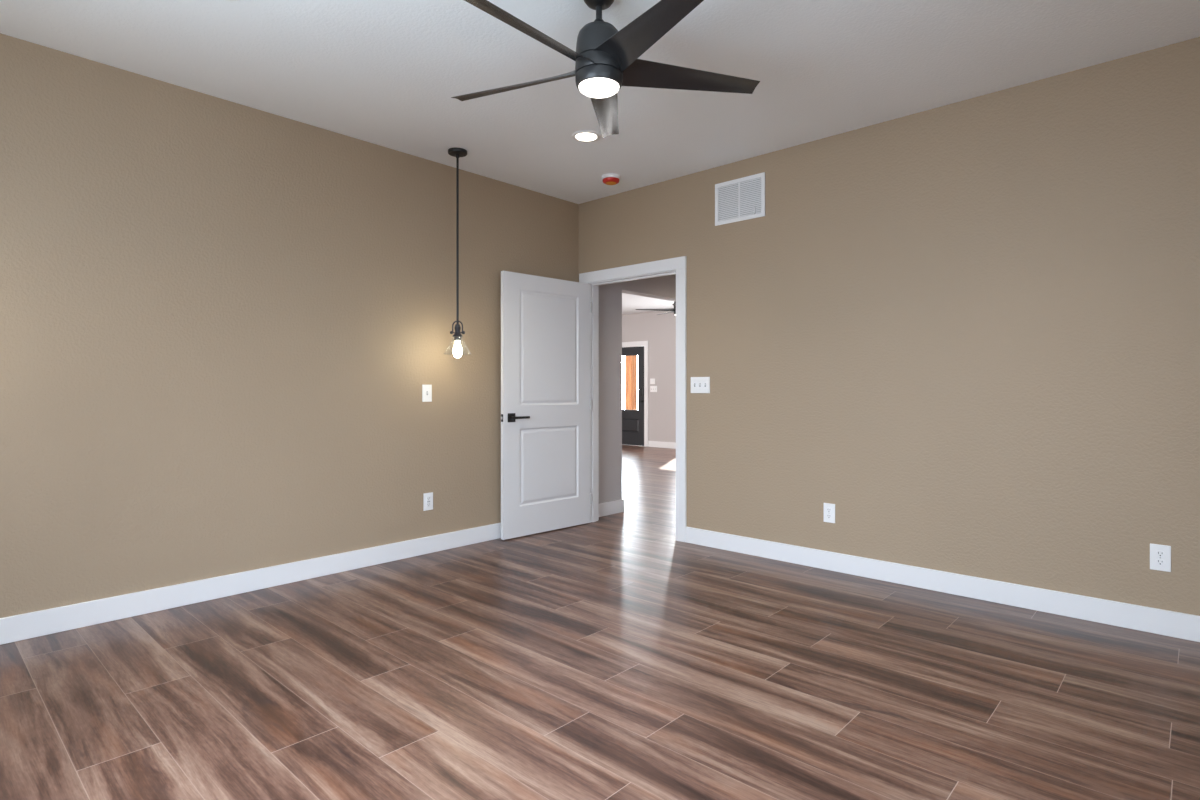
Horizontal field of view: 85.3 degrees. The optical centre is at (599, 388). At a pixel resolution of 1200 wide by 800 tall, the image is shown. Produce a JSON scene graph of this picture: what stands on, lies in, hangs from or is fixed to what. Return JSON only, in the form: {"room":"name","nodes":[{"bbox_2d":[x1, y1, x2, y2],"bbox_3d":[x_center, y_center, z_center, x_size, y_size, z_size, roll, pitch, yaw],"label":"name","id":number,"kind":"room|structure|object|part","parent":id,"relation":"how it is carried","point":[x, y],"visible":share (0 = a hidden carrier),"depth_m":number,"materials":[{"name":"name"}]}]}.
{"room":"empty bedroom","nodes":[
{"label":"empty bedroom","id":0,"kind":"room"},
{"bbox_2d":[0,33,675,617],"bbox_3d":[-1.000,-0.234,4.846,0.120,2.763,7.470,0,0,43],"label":"wall","id":1,"kind":"structure","parent":0,"point":[224,324],"depth_m":3.62,"materials":[{"name":"beige paint"}]},
{"bbox_2d":[0,523,500,644],"bbox_3d":[-1.792,1.089,3.889,0.015,0.117,4.750,0,0,43],"label":"baseboard","id":2,"kind":"structure","parent":1,"relation":"attached to","point":[19,627],"depth_m":3.56,"materials":[{"name":"white wood"}]},
{"bbox_2d":[422,385,431,401],"bbox_3d":[-1.199,0.032,4.528,0.020,0.119,0.074,0,0,43],"label":"light switch","id":3,"kind":"object","parent":1,"relation":"attached to","point":[426,389],"visible":1,"depth_m":4.53,"materials":[{"name":"white plastic"}]},
{"bbox_2d":[423,492,432,510],"bbox_3d":[-1.195,0.787,4.539,0.010,0.121,0.075,0,0,43],"label":"wall outlet","id":4,"kind":"object","parent":1,"relation":"attached to","point":[427,497],"visible":1,"depth_m":4.53,"materials":[{"name":"white plastic"}]},
{"bbox_2d":[426,496,430,506],"bbox_3d":[-1.194,0.787,4.538,0.004,0.067,0.033,0,0,43],"label":"receptacle","id":5,"kind":"object","parent":4,"relation":"attached to","point":[428,498],"depth_m":4.54,"materials":[{"name":"white plastic"}]},
{"bbox_2d":[599,499,623,516],"bbox_3d":[0.011,1.089,5.941,0.150,0.117,0.470,0,0,43],"label":"baseboard","id":6,"kind":"structure","parent":1,"relation":"attached to","point":[613,507],"depth_m":5.93,"materials":[{"name":"white wood"}]},
{"bbox_2d":[501,271,591,539],"bbox_3d":[-0.416,0.126,5.232,0.924,2.027,0.131,0,0,-45],"label":"door","id":7,"kind":"structure","parent":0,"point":[546,402],"depth_m":5.18,"materials":[{"name":"white paint"}]},
{"bbox_3d":[-0.672,0.221,4.949,0.068,0.068,0.009,0,0,-45],"label":"handle","id":8,"kind":"part","parent":7,"relation":"part of","materials":[{"name":"black metal"}]},
{"bbox_3d":[-0.608,0.221,4.979,0.155,0.020,0.040,0,0,-45],"label":"lever","id":9,"kind":"part","parent":7,"relation":"part of","materials":[{"name":"black metal"}]},
{"bbox_2d":[0,445,1199,799],"bbox_3d":[-0.554,1.147,6.898,11.750,0.001,10.850,0,0,43],"label":"floor","id":10,"kind":"structure","parent":0,"point":[612,657],"depth_m":2.49,"materials":[{"name":"brown wood"}]},
{"bbox_2d":[0,0,1199,203],"bbox_3d":[-0.053,-1.646,2.283,4.990,0.100,4.990,0,0,43],"label":"ceiling","id":11,"kind":"structure","parent":0,"point":[385,73],"depth_m":3.17,"materials":[{"name":"white paint"}]},
{"bbox_2d":[444,147,471,357],"bbox_3d":[-0.957,-0.901,4.376,0.189,1.389,0.189,0,0,0],"label":"pendant lamp","id":12,"kind":"object","parent":11,"relation":"hanging from","point":[455,152],"visible":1,"depth_m":4.37,"materials":[{"name":"black metal"}]},
{"bbox_2d":[452,324,462,340],"bbox_3d":[-0.957,-0.376,4.376,0.068,0.110,0.068,0,0,0],"label":"socket","id":13,"kind":"object","parent":12,"relation":"attached to","point":[457,335],"depth_m":4.36,"materials":[{"name":"brown metal"}]},
{"bbox_3d":[-0.957,-1.002,4.376,0.024,1.147,0.024,0,0,0],"label":"rod","id":14,"kind":"part","parent":12,"relation":"part of","materials":[{"name":"black metal"}]},
{"bbox_3d":[-0.957,-0.265,4.376,0.060,0.116,0.060,0,0,0],"label":"bulb","id":15,"kind":"part","parent":12,"relation":"part of","materials":[{"name":"white glass"}]},
{"bbox_2d":[572,130,600,141],"bbox_3d":[-0.087,-1.593,4.118,0.184,0.012,0.184,0,0,43],"label":"recessed light","id":16,"kind":"object","parent":11,"relation":"in","point":[585,135],"visible":1,"depth_m":4.11,"materials":[{"name":"white plastic"}]},
{"bbox_2d":[451,0,759,137],"bbox_3d":[-0.032,-1.395,2.581,1.331,0.402,1.278,0,0,43],"label":"ceiling fan","id":17,"kind":"object","parent":11,"relation":"hanging from","point":[605,57],"visible":1,"depth_m":2.56,"materials":[{"name":"black metal"}]},
{"bbox_3d":[-0.350,-1.285,2.771,0.622,0.062,0.123,0,0,23],"label":"blade","id":18,"kind":"part","parent":17,"relation":"part of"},
{"bbox_3d":[-0.254,-1.285,2.338,0.123,0.062,0.622,0,0,41],"label":"blade","id":19,"kind":"part","parent":17,"relation":"part of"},
{"bbox_3d":[0.033,-1.285,2.996,0.123,0.062,0.622,0,0,5],"label":"blade","id":20,"kind":"part","parent":17,"relation":"part of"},
{"bbox_3d":[0.187,-1.285,2.295,0.123,0.062,0.622,0,0,-31],"label":"blade","id":21,"kind":"part","parent":17,"relation":"part of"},
{"bbox_3d":[0.364,-1.285,2.701,0.622,0.062,0.123,0,0,-13],"label":"blade","id":22,"kind":"part","parent":17,"relation":"part of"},
{"bbox_2d":[602,173,619,184],"bbox_3d":[0.083,-1.568,4.898,0.140,0.056,0.140,0,0,43],"label":"smoke detector","id":23,"kind":"object","parent":11,"relation":"attached to","point":[610,178],"visible":1,"depth_m":4.85,"materials":[{"name":"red plastic"}]},
{"bbox_2d":[622,293,673,314],"bbox_3d":[-0.487,-1.602,9.402,8.650,0.188,7.320,0,0,43],"label":"ceiling","id":24,"kind":"structure","parent":0,"point":[630,303],"depth_m":11.68,"materials":[{"name":"white paint"}]},
{"bbox_2d":[636,301,675,315],"bbox_3d":[1.269,-1.316,10.070,1.324,0.384,1.303,0,0,43],"label":"ceiling fan","id":25,"kind":"object","parent":24,"relation":"hanging from","point":[671,310],"visible":0.38,"depth_m":10.00,"materials":[{"name":"black metal"}]},
{"bbox_3d":[0.855,-1.215,10.024,0.622,0.062,0.123,0,0,-5],"label":"blade","id":26,"kind":"part","parent":25,"relation":"part of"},
{"bbox_2d":[622,311,675,442],"bbox_3d":[1.974,-0.231,12.030,8.700,2.755,0.120,0,0,43],"label":"wall","id":27,"kind":"structure","parent":0,"point":[659,331],"depth_m":12.72,"materials":[{"name":"grey paint"}]},
{"bbox_2d":[622,346,643,445],"bbox_3d":[0.560,0.151,13.279,0.912,1.988,0.133,0,0,43],"label":"door","id":28,"kind":"structure","parent":27,"relation":"in","point":[632,420],"depth_m":13.11,"materials":[{"name":"grey paint"}]},
{"bbox_2d":[622,341,647,446],"bbox_3d":[0.582,0.100,13.303,1.118,2.095,0.138,0,0,43],"label":"trim","id":29,"kind":"structure","parent":27,"relation":"attached to","point":[635,343],"depth_m":12.91,"materials":[{"name":"white wood"}]},
{"bbox_2d":[650,386,656,391],"bbox_3d":[1.048,0.007,12.790,0.165,0.119,0.020,0,0,43],"label":"light switch","id":30,"kind":"object","parent":27,"relation":"attached to","point":[652,388],"visible":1,"depth_m":12.79,"materials":[{"name":"white plastic"}]},
{"bbox_2d":[648,441,675,448],"bbox_3d":[1.333,1.089,12.530,6.880,0.117,0.015,0,0,43],"label":"baseboard","id":31,"kind":"structure","parent":27,"relation":"attached to","point":[659,444],"depth_m":12.63,"materials":[{"name":"white wood"}]},
{"bbox_2d":[579,37,1199,615],"bbox_3d":[1.643,-0.234,4.031,4.870,2.763,0.120,0,0,43],"label":"wall","id":32,"kind":"structure","parent":0,"point":[968,330],"depth_m":3.58,"materials":[{"name":"beige paint"}]},
{"bbox_2d":[579,256,686,541],"bbox_3d":[0.280,0.079,5.290,1.112,2.137,0.154,0,0,43],"label":"trim","id":33,"kind":"structure","parent":32,"relation":"attached to","point":[678,265],"depth_m":5.02,"materials":[{"name":"white wood"}]},
{"bbox_2d":[691,377,709,392],"bbox_3d":[0.731,-0.026,4.779,0.166,0.119,0.020,0,0,43],"label":"light switch","id":34,"kind":"object","parent":32,"relation":"attached to","point":[698,384],"visible":1,"depth_m":4.78,"materials":[{"name":"white plastic"}]},
{"bbox_2d":[715,172,764,225],"bbox_3d":[0.972,-1.321,4.557,0.396,0.299,0.018,0,0,43],"label":"air vent","id":35,"kind":"object","parent":32,"relation":"in","point":[740,199],"visible":1,"depth_m":4.55,"materials":[{"name":"white metal"}]},
{"bbox_2d":[824,503,834,522],"bbox_3d":[1.450,0.787,4.121,0.075,0.121,0.009,0,0,43],"label":"wall outlet","id":36,"kind":"object","parent":32,"relation":"attached to","point":[829,509],"visible":1,"depth_m":4.12,"materials":[{"name":"white plastic"}]},
{"bbox_2d":[686,527,1199,641],"bbox_3d":[1.970,1.089,3.637,3.615,0.117,0.015,0,0,43],"label":"baseboard","id":37,"kind":"structure","parent":32,"relation":"attached to","point":[1126,615],"depth_m":3.56,"materials":[{"name":"white wood"}]},
{"bbox_2d":[1150,543,1170,571],"bbox_3d":[2.618,0.790,3.043,0.075,0.121,0.009,0,0,43],"label":"wall outlet","id":38,"kind":"object","parent":32,"relation":"attached to","point":[1160,555],"visible":1,"depth_m":3.04,"materials":[{"name":"white plastic"}]},
{"bbox_2d":[1156,559,1164,564],"bbox_3d":[2.616,0.809,3.042,0.034,0.028,0.004,0,0,43],"label":"receptacle","id":39,"kind":"object","parent":38,"relation":"attached to","point":[1158,561],"depth_m":3.04,"materials":[{"name":"white plastic"}]},
{"bbox_2d":[1156,551,1164,556],"bbox_3d":[2.616,0.770,3.042,0.034,0.028,0.004,0,0,43],"label":"receptacle","id":40,"kind":"object","parent":38,"relation":"attached to","point":[1158,553],"depth_m":3.04,"materials":[{"name":"white plastic"}]},
{"label":"outside","id":41,"kind":"structure","parent":0,"visible":0},
{"bbox_3d":[6.540,1.267,17.341,18.000,0.160,13.880,0,0,43],"label":"ground","id":42,"kind":"structure","parent":41,"visible":0},
{"bbox_2d":[625,355,636,409],"bbox_3d":[0.712,-0.433,14.952,0.200,3.240,0.200,0,0,43],"label":"porch post","id":43,"kind":"object","parent":42,"relation":"on","point":[630,361],"visible":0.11,"depth_m":14.89,"materials":[{"name":"orange wood"}]}
]}

